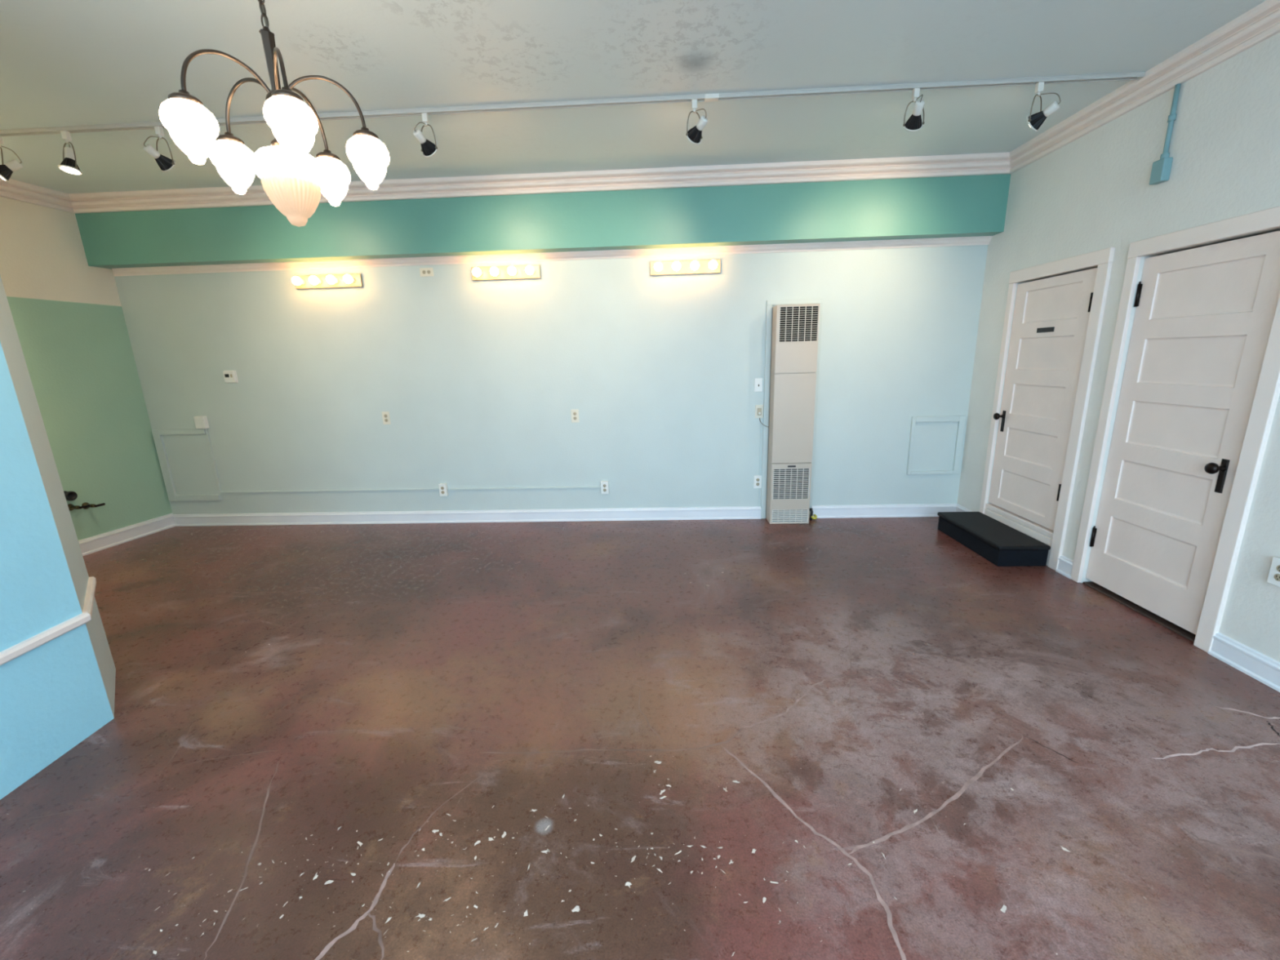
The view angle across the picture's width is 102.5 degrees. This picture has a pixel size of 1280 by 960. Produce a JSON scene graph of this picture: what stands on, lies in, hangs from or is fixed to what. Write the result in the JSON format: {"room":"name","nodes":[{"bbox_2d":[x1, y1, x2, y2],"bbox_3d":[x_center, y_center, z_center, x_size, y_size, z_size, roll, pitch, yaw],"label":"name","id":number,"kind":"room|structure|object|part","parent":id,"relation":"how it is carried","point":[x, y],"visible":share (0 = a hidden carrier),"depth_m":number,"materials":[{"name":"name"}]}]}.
{"room":"studio","nodes":[
{"label":"studio","id":0,"kind":"room"},
{"bbox_2d":[0,275,115,799],"bbox_3d":[-3.851,0.011,0.529,3.316,3.003,3.914,-1,13,3],"label":"wall partition","id":1,"kind":"structure","parent":0,"point":[55,695],"depth_m":2.07,"materials":[{"name":"blue paint"}]},
{"bbox_2d":[0,576,96,666],"bbox_3d":[-2.352,0.949,0.727,0.356,0.044,3.994,-3,13,-7],"label":"trim","id":2,"kind":"structure","parent":1,"relation":"attached to","point":[26,646],"depth_m":2.10,"materials":[{"name":"white paint"}]},
{"bbox_2d":[0,196,172,540],"bbox_3d":[-4.963,-0.703,3.683,0.247,3.003,2.525,1,14,11],"label":"wall","id":3,"kind":"structure","parent":0,"point":[67,313],"depth_m":4.43,"materials":[{"name":"green paint"}]},
{"bbox_2d":[0,177,75,213],"bbox_3d":[-4.947,-2.082,3.271,0.074,0.130,2.303,0,13,7],"label":"trim","id":4,"kind":"structure","parent":3,"relation":"attached to","point":[14,189],"depth_m":4.11,"materials":[{"name":"white paint"}]},
{"bbox_2d":[63,490,77,500],"bbox_3d":[-4.823,0.134,4.329,0.072,0.084,0.084,0,13,7],"label":"stub","id":5,"kind":"object","parent":3,"relation":"attached to","point":[69,495],"visible":0.78,"depth_m":4.34,"materials":[{"name":"black paint"}]},
{"bbox_2d":[67,503,90,511],"bbox_3d":[-4.794,0.232,4.368,0.124,0.060,0.109,-1,13,3],"label":"shutoff valve","id":6,"kind":"object","parent":3,"relation":"attached to","point":[71,507],"visible":0.94,"depth_m":4.36,"materials":[{"name":"gold metal"}]},
{"bbox_3d":[-4.747,0.228,4.382,0.026,0.020,0.076,0,13,7],"label":"handle","id":7,"kind":"part","parent":6,"relation":"part of","materials":[{"name":"brown metal"}]},
{"bbox_2d":[81,502,105,509],"bbox_3d":[-4.780,0.224,4.478,0.124,0.060,0.109,-1,13,3],"label":"shutoff valve","id":8,"kind":"object","parent":3,"relation":"attached to","point":[85,503],"visible":0.75,"depth_m":4.47,"materials":[{"name":"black metal"}]},
{"bbox_3d":[-4.733,0.220,4.493,0.026,0.020,0.076,0,13,7],"label":"handle","id":9,"kind":"part","parent":8,"relation":"part of","materials":[{"name":"brown metal"}]},
{"bbox_2d":[78,513,175,555],"bbox_3d":[-4.883,0.689,4.024,0.029,0.134,2.494,0,13,7],"label":"baseboard","id":10,"kind":"structure","parent":3,"relation":"attached to","point":[100,542],"depth_m":4.77,"materials":[{"name":"white paint"}]},
{"bbox_2d":[75,173,1010,269],"bbox_3d":[-0.954,-2.229,4.348,7.777,0.550,0.190,-1,13,3],"label":"soffit beam","id":11,"kind":"structure","parent":0,"point":[967,206],"depth_m":4.26,"materials":[{"name":"teal paint"}]},
{"bbox_2d":[68,152,1011,213],"bbox_3d":[-0.965,-2.403,4.172,7.777,0.130,0.074,-1,13,3],"label":"trim","id":12,"kind":"structure","parent":11,"relation":"attached to","point":[993,163],"depth_m":4.14,"materials":[{"name":"white paint"}]},
{"bbox_2d":[114,244,987,514],"bbox_3d":[-0.951,-1.074,4.797,8.150,3.003,0.150,-1,13,3],"label":"wall","id":13,"kind":"structure","parent":0,"point":[479,383],"depth_m":4.75,"materials":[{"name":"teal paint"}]},
{"bbox_2d":[151,428,221,501],"bbox_3d":[-4.478,-0.143,5.076,0.532,0.720,0.026,-1,13,3],"label":"access panel","id":14,"kind":"object","parent":13,"relation":"attached to","point":[184,458],"visible":1,"depth_m":5.08,"materials":[{"name":"teal paint"}]},
{"bbox_2d":[193,415,208,428],"bbox_3d":[-4.236,-0.557,4.957,0.100,0.120,0.048,-1,13,3],"label":"junction box","id":15,"kind":"object","parent":13,"relation":"attached to","point":[201,422],"visible":1,"depth_m":4.94,"materials":[{"name":"white plastic"}]},
{"bbox_2d":[222,370,238,382],"bbox_3d":[-3.873,-0.975,4.850,0.116,0.116,0.034,-1,13,3],"label":"thermostat","id":16,"kind":"object","parent":13,"relation":"attached to","point":[230,376],"visible":1,"depth_m":4.84,"materials":[{"name":"white plastic"}]},
{"bbox_2d":[291,273,363,288],"bbox_3d":[-2.803,-1.773,4.560,0.610,0.110,0.140,-1,13,3],"label":"vanity light","id":17,"kind":"object","parent":13,"relation":"attached to","point":[353,280],"visible":1,"depth_m":4.59,"materials":[{"name":"beige glass"}]},
{"bbox_3d":[-3.036,-1.763,4.547,0.078,0.078,0.090,-1,13,3],"label":"globe bulb","id":18,"kind":"part","parent":17,"relation":"part of","materials":[{"name":"white glass"}]},
{"bbox_3d":[-2.881,-1.766,4.540,0.078,0.078,0.090,-1,13,3],"label":"globe bulb","id":19,"kind":"part","parent":17,"relation":"part of","materials":[{"name":"white glass"}]},
{"bbox_3d":[-2.726,-1.768,4.533,0.078,0.078,0.090,-1,13,3],"label":"globe bulb","id":20,"kind":"part","parent":17,"relation":"part of","materials":[{"name":"white glass"}]},
{"bbox_3d":[-2.571,-1.771,4.525,0.078,0.078,0.090,-1,13,3],"label":"globe bulb","id":21,"kind":"part","parent":17,"relation":"part of","materials":[{"name":"white glass"}]},
{"bbox_2d":[382,411,391,424],"bbox_3d":[-2.419,-0.590,4.891,0.072,0.122,0.010,-1,13,3],"label":"wall outlet","id":22,"kind":"object","parent":13,"relation":"attached to","point":[385,415],"visible":1,"depth_m":4.89,"materials":[{"name":"beige plastic"}]},
{"bbox_2d":[204,428,600,493],"bbox_3d":[-2.298,-0.214,4.972,3.836,0.660,0.015,-1,13,3],"label":"cable raceway","id":23,"kind":"object","parent":13,"relation":"attached to","point":[206,429],"visible":1,"depth_m":5.04,"materials":[{"name":"grey plastic"}]},
{"bbox_2d":[419,267,433,276],"bbox_3d":[-1.900,-1.851,4.570,0.122,0.072,0.010,-1,13,3],"label":"wall outlet","id":24,"kind":"object","parent":13,"relation":"attached to","point":[424,272],"visible":1,"depth_m":4.57,"materials":[{"name":"beige plastic"}]},
{"bbox_2d":[438,483,448,496],"bbox_3d":[-1.918,0.095,5.013,0.072,0.122,0.048,-1,13,3],"label":"wall outlet","id":25,"kind":"object","parent":13,"relation":"attached to","point":[443,491],"visible":1,"depth_m":5.00,"materials":[{"name":"white plastic"}]},
{"bbox_2d":[173,506,761,526],"bbox_3d":[-1.792,0.362,5.083,5.922,0.120,0.024,-1,13,3],"label":"baseboard","id":26,"kind":"structure","parent":13,"relation":"attached to","point":[746,512],"depth_m":5.07,"materials":[{"name":"white paint"}]},
{"bbox_2d":[471,264,541,280],"bbox_3d":[-1.186,-1.818,4.481,0.610,0.110,0.140,-1,13,3],"label":"vanity light","id":27,"kind":"object","parent":13,"relation":"attached to","point":[514,272],"visible":1,"depth_m":4.52,"materials":[{"name":"beige glass"}]},
{"bbox_3d":[-1.419,-1.809,4.468,0.078,0.078,0.090,-1,13,3],"label":"globe bulb","id":28,"kind":"part","parent":27,"relation":"part of","materials":[{"name":"white glass"}]},
{"bbox_3d":[-1.264,-1.811,4.461,0.078,0.078,0.090,-1,13,3],"label":"globe bulb","id":29,"kind":"part","parent":27,"relation":"part of","materials":[{"name":"white glass"}]},
{"bbox_3d":[-1.110,-1.814,4.453,0.078,0.078,0.090,-1,13,3],"label":"globe bulb","id":30,"kind":"part","parent":27,"relation":"part of","materials":[{"name":"white glass"}]},
{"bbox_3d":[-0.955,-1.816,4.446,0.078,0.078,0.090,-1,13,3],"label":"globe bulb","id":31,"kind":"part","parent":27,"relation":"part of","materials":[{"name":"white glass"}]},
{"bbox_2d":[111,235,992,276],"bbox_3d":[-0.935,-1.949,4.488,7.762,0.060,0.046,-1,13,3],"label":"trim","id":32,"kind":"structure","parent":13,"relation":"attached to","point":[982,240],"depth_m":4.47,"materials":[{"name":"white paint"}]},
{"bbox_2d":[570,408,578,422],"bbox_3d":[-0.609,-0.600,4.812,0.072,0.122,0.010,-1,13,3],"label":"wall outlet","id":33,"kind":"object","parent":13,"relation":"attached to","point":[575,413],"visible":1,"depth_m":4.81,"materials":[{"name":"beige plastic"}]},
{"bbox_2d":[600,480,608,493],"bbox_3d":[-0.338,0.071,4.940,0.072,0.122,0.048,-1,13,3],"label":"wall outlet","id":34,"kind":"object","parent":13,"relation":"attached to","point":[604,484],"visible":1,"depth_m":4.92,"materials":[{"name":"white plastic"}]},
{"bbox_2d":[649,259,720,275],"bbox_3d":[0.390,-1.835,4.411,0.610,0.110,0.140,-1,13,3],"label":"vanity light","id":35,"kind":"object","parent":13,"relation":"attached to","point":[704,266],"visible":1,"depth_m":4.45,"materials":[{"name":"beige glass"}]},
{"bbox_3d":[0.157,-1.825,4.397,0.078,0.078,0.090,-1,13,3],"label":"globe bulb","id":36,"kind":"part","parent":35,"relation":"part of","materials":[{"name":"white glass"}]},
{"bbox_3d":[0.312,-1.828,4.390,0.078,0.078,0.090,-1,13,3],"label":"globe bulb","id":37,"kind":"part","parent":35,"relation":"part of","materials":[{"name":"white glass"}]},
{"bbox_3d":[0.467,-1.831,4.383,0.078,0.078,0.090,-1,13,3],"label":"globe bulb","id":38,"kind":"part","parent":35,"relation":"part of","materials":[{"name":"white glass"}]},
{"bbox_3d":[0.622,-1.833,4.376,0.078,0.078,0.090,-1,13,3],"label":"globe bulb","id":39,"kind":"part","parent":35,"relation":"part of","materials":[{"name":"white glass"}]},
{"bbox_2d":[753,475,761,488],"bbox_3d":[1.121,0.019,4.886,0.072,0.122,0.010,-1,13,3],"label":"wall outlet","id":40,"kind":"object","parent":13,"relation":"attached to","point":[757,479],"visible":1,"depth_m":4.88,"materials":[{"name":"white plastic"}]},
{"bbox_2d":[754,377,762,391],"bbox_3d":[1.081,-0.865,4.676,0.072,0.122,0.015,-1,13,3],"label":"wall switch","id":41,"kind":"object","parent":13,"relation":"attached to","point":[758,381],"visible":1,"depth_m":4.68,"materials":[{"name":"white plastic"}]},
{"bbox_2d":[758,417,761,506],"bbox_3d":[1.130,-0.158,4.845,0.006,0.847,0.006,-1,13,3],"label":"channel","id":42,"kind":"object","parent":13,"relation":"attached to","point":[761,418],"visible":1,"depth_m":4.83,"materials":[{"name":"teal paint"}]},
{"bbox_2d":[755,404,768,427],"bbox_3d":[1.126,-0.588,4.730,0.123,0.207,0.033,-1,13,3],"label":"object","id":43,"kind":"object","parent":13,"relation":"attached to","point":[758,408],"visible":1,"depth_m":4.72,"materials":[{"name":"beige plastic"}]},
{"bbox_3d":[1.100,-0.631,4.734,0.072,0.122,0.007,-1,13,3],"label":"plate","id":44,"kind":"part","parent":43,"relation":"part of","materials":[{"name":"beige plastic"}]},
{"bbox_2d":[760,298,822,518],"bbox_3d":[1.379,-0.607,4.723,0.480,2.004,0.016,-1,13,3],"label":"surround","id":45,"kind":"object","parent":13,"relation":"attached to","point":[799,301],"visible":0.77,"depth_m":4.67,"materials":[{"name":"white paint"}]},
{"bbox_2d":[765,303,820,524],"bbox_3d":[1.367,-0.557,4.644,0.358,1.945,0.191,-1,13,3],"label":"wall heater","id":46,"kind":"object","parent":13,"relation":"attached to","point":[795,327],"visible":1,"depth_m":4.55,"materials":[{"name":"beige metal"}]},
{"bbox_2d":[771,509,808,522],"bbox_3d":[1.390,0.331,4.769,0.330,0.133,0.024,-1,13,3],"label":"grille","id":47,"kind":"object","parent":46,"relation":"attached to","point":[777,515],"depth_m":4.76,"materials":[{"name":"beige metal"}]},
{"bbox_2d":[772,468,809,499],"bbox_3d":[1.380,0.035,4.699,0.325,0.293,0.024,-1,13,3],"label":"grille","id":48,"kind":"object","parent":46,"relation":"attached to","point":[787,483],"depth_m":4.70,"materials":[{"name":"beige metal"}]},
{"bbox_2d":[778,306,819,342],"bbox_3d":[1.351,-1.329,4.377,0.328,0.289,0.024,-1,13,3],"label":"grille","id":49,"kind":"object","parent":46,"relation":"attached to","point":[796,323],"depth_m":4.38,"materials":[{"name":"beige metal"}]},
{"bbox_2d":[811,503,956,518],"bbox_3d":[2.324,0.296,4.894,1.360,0.120,0.024,-1,13,3],"label":"baseboard","id":50,"kind":"structure","parent":13,"relation":"attached to","point":[925,509],"depth_m":4.89,"materials":[{"name":"white paint"}]},
{"bbox_2d":[906,415,965,475],"bbox_3d":[2.725,-0.318,4.730,0.472,0.541,0.026,-1,13,3],"label":"access panel","id":51,"kind":"object","parent":13,"relation":"attached to","point":[935,442],"visible":1,"depth_m":4.73,"materials":[{"name":"teal paint"}]},
{"bbox_2d":[0,0,1266,193],"bbox_3d":[-1.252,-1.837,1.260,8.700,0.120,6.700,-1,13,3],"label":"ceiling","id":52,"kind":"structure","parent":0,"point":[64,63],"depth_m":2.67,"materials":[{"name":"paint"}]},
{"bbox_2d":[159,0,389,226],"bbox_3d":[-1.206,-1.371,1.700,0.614,0.991,0.595,-1,13,3],"label":"chandelier","id":53,"kind":"object","parent":52,"relation":"hanging from","point":[294,180],"visible":1,"depth_m":1.69,"materials":[{"name":"white glass"}]},
{"bbox_3d":[-1.349,-1.040,1.547,0.137,0.162,0.133,-1,13,3],"label":"lamp shade","id":54,"kind":"part","parent":53,"relation":"part of","materials":[{"name":"white glass"}]},
{"bbox_3d":[-1.282,-1.238,1.599,0.012,0.163,0.251,8,16,36],"label":"arm","id":55,"kind":"part","parent":53,"relation":"part of","materials":[{"name":"brown metal"}]},
{"bbox_3d":[-1.437,-1.103,1.824,0.137,0.162,0.133,-1,13,3],"label":"lamp shade","id":56,"kind":"part","parent":53,"relation":"part of","materials":[{"name":"white glass"}]},
{"bbox_3d":[-1.328,-1.271,1.745,0.251,0.163,0.012,3,14,19],"label":"arm","id":57,"kind":"part","parent":53,"relation":"part of","materials":[{"name":"brown metal"}]},
{"bbox_3d":[-1.212,-1.644,1.613,0.019,0.391,0.019,-13,18,-41],"label":"chain","id":58,"kind":"part","parent":53,"relation":"part of","materials":[{"name":"brown metal"}]},
{"bbox_3d":[-1.212,-1.642,1.614,0.017,0.384,0.009,6,15,30],"label":"cord","id":59,"kind":"part","parent":53,"relation":"part of","materials":[{"name":"metal"}]},
{"bbox_3d":[-1.122,-1.242,1.599,0.012,0.163,0.251,-11,16,-36],"label":"arm","id":60,"kind":"part","parent":53,"relation":"part of","materials":[{"name":"brown metal"}]},
{"bbox_3d":[-1.197,-1.068,1.749,0.210,0.098,0.210,-1,13,3],"label":"lamp shade","id":61,"kind":"part","parent":53,"relation":"part of","materials":[{"name":"white glass"}]},
{"bbox_3d":[-1.044,-1.049,1.546,0.137,0.162,0.133,-1,13,3],"label":"lamp shade","id":62,"kind":"part","parent":53,"relation":"part of","materials":[{"name":"white glass"}]},
{"bbox_3d":[-1.200,-1.295,1.832,0.012,0.163,0.251,-1,13,1],"label":"arm","id":63,"kind":"part","parent":53,"relation":"part of","materials":[{"name":"brown metal"}]},
{"bbox_3d":[-1.075,-1.277,1.740,0.251,0.163,0.012,-6,14,-16],"label":"arm","id":64,"kind":"part","parent":53,"relation":"part of","materials":[{"name":"brown metal"}]},
{"bbox_3d":[-1.194,-1.149,1.990,0.137,0.162,0.133,-1,13,3],"label":"lamp shade","id":65,"kind":"part","parent":53,"relation":"part of","materials":[{"name":"white glass"}]},
{"bbox_3d":[-0.956,-1.114,1.815,0.137,0.162,0.133,-1,13,3],"label":"lamp shade","id":66,"kind":"part","parent":53,"relation":"part of","materials":[{"name":"white glass"}]},
{"bbox_2d":[0,71,1145,136],"bbox_3d":[-1.068,-2.187,3.036,7.736,0.024,0.043,-1,13,3],"label":"track","id":67,"kind":"object","parent":52,"relation":"attached to","point":[1137,75],"visible":1,"depth_m":2.98,"materials":[{"name":"grey metal"}]},
{"bbox_2d":[0,134,23,182],"bbox_3d":[-3.970,-2.003,3.199,0.110,0.270,0.145,7,16,32],"label":"track spotlight","id":68,"kind":"object","parent":67,"relation":"hanging from","point":[6,170],"visible":1,"depth_m":3.20,"materials":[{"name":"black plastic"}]},
{"bbox_3d":[-3.936,-2.034,3.208,0.082,0.096,0.017,-8,15,-25],"label":"cord","id":69,"kind":"part","parent":68,"relation":"part of","materials":[{"name":"silver metal"}]},
{"bbox_2d":[4,159,23,171],"bbox_3d":[-3.930,-1.974,3.223,0.076,0.071,0.048,-11,16,-36],"label":"socket","id":70,"kind":"object","parent":68,"relation":"attached to","point":[12,166],"depth_m":3.21,"materials":[{"name":"beige plastic"}]},
{"bbox_2d":[57,130,83,174],"bbox_3d":[-3.544,-2.027,3.168,0.105,0.234,0.104,11,19,44],"label":"track spotlight","id":71,"kind":"object","parent":67,"relation":"hanging from","point":[68,164],"visible":1,"depth_m":3.17,"materials":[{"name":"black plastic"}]},
{"bbox_2d":[64,146,75,159],"bbox_3d":[-3.540,-2.022,3.188,0.050,0.071,0.057,-1,13,3],"label":"socket","id":72,"kind":"object","parent":71,"relation":"attached to","point":[68,152],"depth_m":3.17,"materials":[{"name":"beige plastic"}]},
{"bbox_2d":[143,126,175,172],"bbox_3d":[-2.952,-2.035,3.160,0.118,0.244,0.146,-4,13,-9],"label":"track spotlight","id":73,"kind":"object","parent":67,"relation":"hanging from","point":[166,164],"visible":1,"depth_m":3.15,"materials":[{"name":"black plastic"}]},
{"bbox_3d":[-2.949,-2.049,3.106,0.030,0.074,0.089,11,18,42],"label":"cord","id":74,"kind":"part","parent":73,"relation":"part of","materials":[{"name":"silver metal"}]},
{"bbox_2d":[143,144,159,158],"bbox_3d":[-2.974,-2.002,3.127,0.048,0.070,0.076,1,13,10],"label":"socket","id":75,"kind":"object","parent":73,"relation":"attached to","point":[148,148],"depth_m":3.12,"materials":[{"name":"beige plastic"}]},
{"bbox_2d":[413,112,437,157],"bbox_3d":[-1.286,-2.069,3.077,0.113,0.229,0.148,-1,13,3],"label":"track spotlight","id":76,"kind":"object","parent":67,"relation":"hanging from","point":[428,148],"visible":1,"depth_m":3.07,"materials":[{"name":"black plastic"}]},
{"bbox_2d":[413,128,426,143],"bbox_3d":[-1.308,-2.041,3.048,0.048,0.068,0.076,3,14,18],"label":"socket","id":77,"kind":"object","parent":76,"relation":"attached to","point":[417,133],"depth_m":3.03,"materials":[{"name":"beige plastic"}]},
{"bbox_2d":[685,98,708,144],"bbox_3d":[0.328,-2.095,2.998,0.111,0.226,0.149,-4,14,-11],"label":"track spotlight","id":78,"kind":"object","parent":67,"relation":"hanging from","point":[694,135],"visible":1,"depth_m":3.00,"materials":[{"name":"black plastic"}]},
{"bbox_2d":[696,115,708,130],"bbox_3d":[0.360,-2.068,2.974,0.048,0.067,0.076,-9,15,-29],"label":"socket","id":79,"kind":"object","parent":78,"relation":"attached to","point":[703,121],"depth_m":2.96,"materials":[{"name":"beige plastic"}]},
{"bbox_2d":[902,88,924,131],"bbox_3d":[1.577,-2.124,2.951,0.110,0.214,0.144,6,15,30],"label":"track spotlight","id":80,"kind":"object","parent":67,"relation":"hanging from","point":[914,123],"visible":1,"depth_m":2.94,"materials":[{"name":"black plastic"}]},
{"bbox_2d":[912,99,924,115],"bbox_3d":[1.580,-2.110,2.912,0.048,0.072,0.075,1,13,10],"label":"socket","id":81,"kind":"object","parent":80,"relation":"attached to","point":[919,104],"depth_m":2.90,"materials":[{"name":"beige plastic"}]},
{"bbox_2d":[1026,81,1060,131],"bbox_3d":[2.283,-2.123,2.915,0.130,0.237,0.146,-1,13,3],"label":"track spotlight","id":82,"kind":"object","parent":67,"relation":"hanging from","point":[1035,121],"visible":1,"depth_m":2.90,"materials":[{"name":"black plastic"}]},
{"bbox_3d":[2.291,-2.132,2.872,0.107,0.079,0.014,9,17,37],"label":"cord","id":83,"kind":"part","parent":82,"relation":"part of","materials":[{"name":"silver metal"}]},
{"bbox_2d":[1043,101,1060,116],"bbox_3d":[2.313,-2.086,2.886,0.048,0.065,0.075,-9,15,-27],"label":"socket","id":84,"kind":"object","parent":82,"relation":"attached to","point":[1053,107],"depth_m":2.87,"materials":[{"name":"beige plastic"}]},
{"bbox_2d":[0,516,1279,959],"bbox_3d":[-1.170,1.191,1.974,8.700,0.101,6.700,-1,13,3],"label":"floor","id":85,"kind":"structure","parent":0,"point":[843,738],"depth_m":2.01,"materials":[{"name":"concrete"}]},
{"bbox_2d":[809,508,817,519],"bbox_3d":[1.629,0.309,4.873,0.108,0.143,0.072,-1,13,3],"label":"connector","id":86,"kind":"object","parent":85,"relation":"on","point":[811,517],"visible":0.75,"depth_m":4.86,"materials":[{"name":"gold metal"}]},
{"bbox_2d":[937,511,1050,566],"bbox_3d":[2.768,0.452,4.092,0.358,0.160,0.858,-1,13,3],"label":"step","id":87,"kind":"structure","parent":85,"relation":"on","point":[998,543],"depth_m":3.89,"materials":[{"name":"black carpet"}]},
{"bbox_2d":[956,31,1279,662],"bbox_3d":[2.920,-0.385,1.428,0.170,3.003,6.400,-1,13,3],"label":"wall","id":88,"kind":"structure","parent":0,"point":[1093,193],"depth_m":2.91,"materials":[{"name":"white paint"}]},
{"bbox_2d":[955,503,973,511],"bbox_3d":[2.984,0.326,4.691,0.024,0.120,0.378,-1,13,3],"label":"baseboard","id":89,"kind":"structure","parent":88,"relation":"attached to","point":[959,508],"depth_m":4.77,"materials":[{"name":"white paint"}]},
{"bbox_2d":[979,247,1115,570],"bbox_3d":[2.933,-0.496,3.825,0.120,2.120,0.935,-1,13,3],"label":"door","id":90,"kind":"structure","parent":88,"relation":"in","point":[1057,321],"depth_m":3.73,"materials":[{"name":"white paint"}]},
{"bbox_3d":[2.925,-0.519,4.184,0.071,0.058,0.058,-1,13,3],"label":"knob","id":91,"kind":"part","parent":90,"relation":"part of","materials":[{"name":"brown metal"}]},
{"bbox_2d":[1055,555,1073,578],"bbox_3d":[2.936,0.599,3.538,0.024,0.120,0.131,-1,13,3],"label":"baseboard","id":92,"kind":"structure","parent":88,"relation":"attached to","point":[1065,564],"depth_m":3.54,"materials":[{"name":"white paint"}]},
{"bbox_2d":[1008,0,1279,173],"bbox_3d":[2.756,-1.758,1.012,0.074,0.130,6.210,-1,13,3],"label":"trim","id":93,"kind":"structure","parent":88,"relation":"attached to","point":[1261,22],"depth_m":2.77,"materials":[{"name":"white paint"}]},
{"bbox_2d":[1149,83,1181,184],"bbox_3d":[2.852,-1.866,2.772,0.049,0.473,0.074,-1,13,3],"label":"box","id":94,"kind":"object","parent":88,"relation":"attached to","point":[1161,169],"visible":1,"depth_m":2.78,"materials":[{"name":"teal paint"}]},
{"bbox_2d":[1070,205,1279,653],"bbox_3d":[2.933,-0.254,2.803,0.174,2.118,0.909,-1,13,3],"label":"door","id":95,"kind":"structure","parent":88,"relation":"in","point":[1200,392],"depth_m":2.74,"materials":[{"name":"white paint"}]},
{"bbox_3d":[2.873,-0.058,2.563,0.071,0.058,0.058,-1,13,3],"label":"knob","id":96,"kind":"part","parent":95,"relation":"part of","materials":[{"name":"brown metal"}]},
{"bbox_2d":[1208,631,1279,692],"bbox_3d":[2.812,1.290,0.624,0.024,0.120,4.055,-1,13,3],"label":"baseboard","id":97,"kind":"structure","parent":88,"relation":"attached to","point":[1259,666],"depth_m":2.44,"materials":[{"name":"white paint"}]},
{"bbox_2d":[1266,556,1279,586],"bbox_3d":[2.872,0.416,2.294,0.030,0.125,0.082,-1,13,3],"label":"wall outlet","id":98,"kind":"object","parent":88,"relation":"attached to","point":[1273,577],"visible":1,"depth_m":2.31,"materials":[{"name":"white plastic"}]},
{"bbox_2d":[1274,573,1279,581],"bbox_3d":[2.860,0.437,2.299,0.005,0.033,0.033,-1,13,3],"label":"receptacle","id":99,"kind":"object","parent":98,"relation":"attached to","point":[1277,576],"depth_m":2.30,"materials":[{"name":"beige plastic"}]}
]}

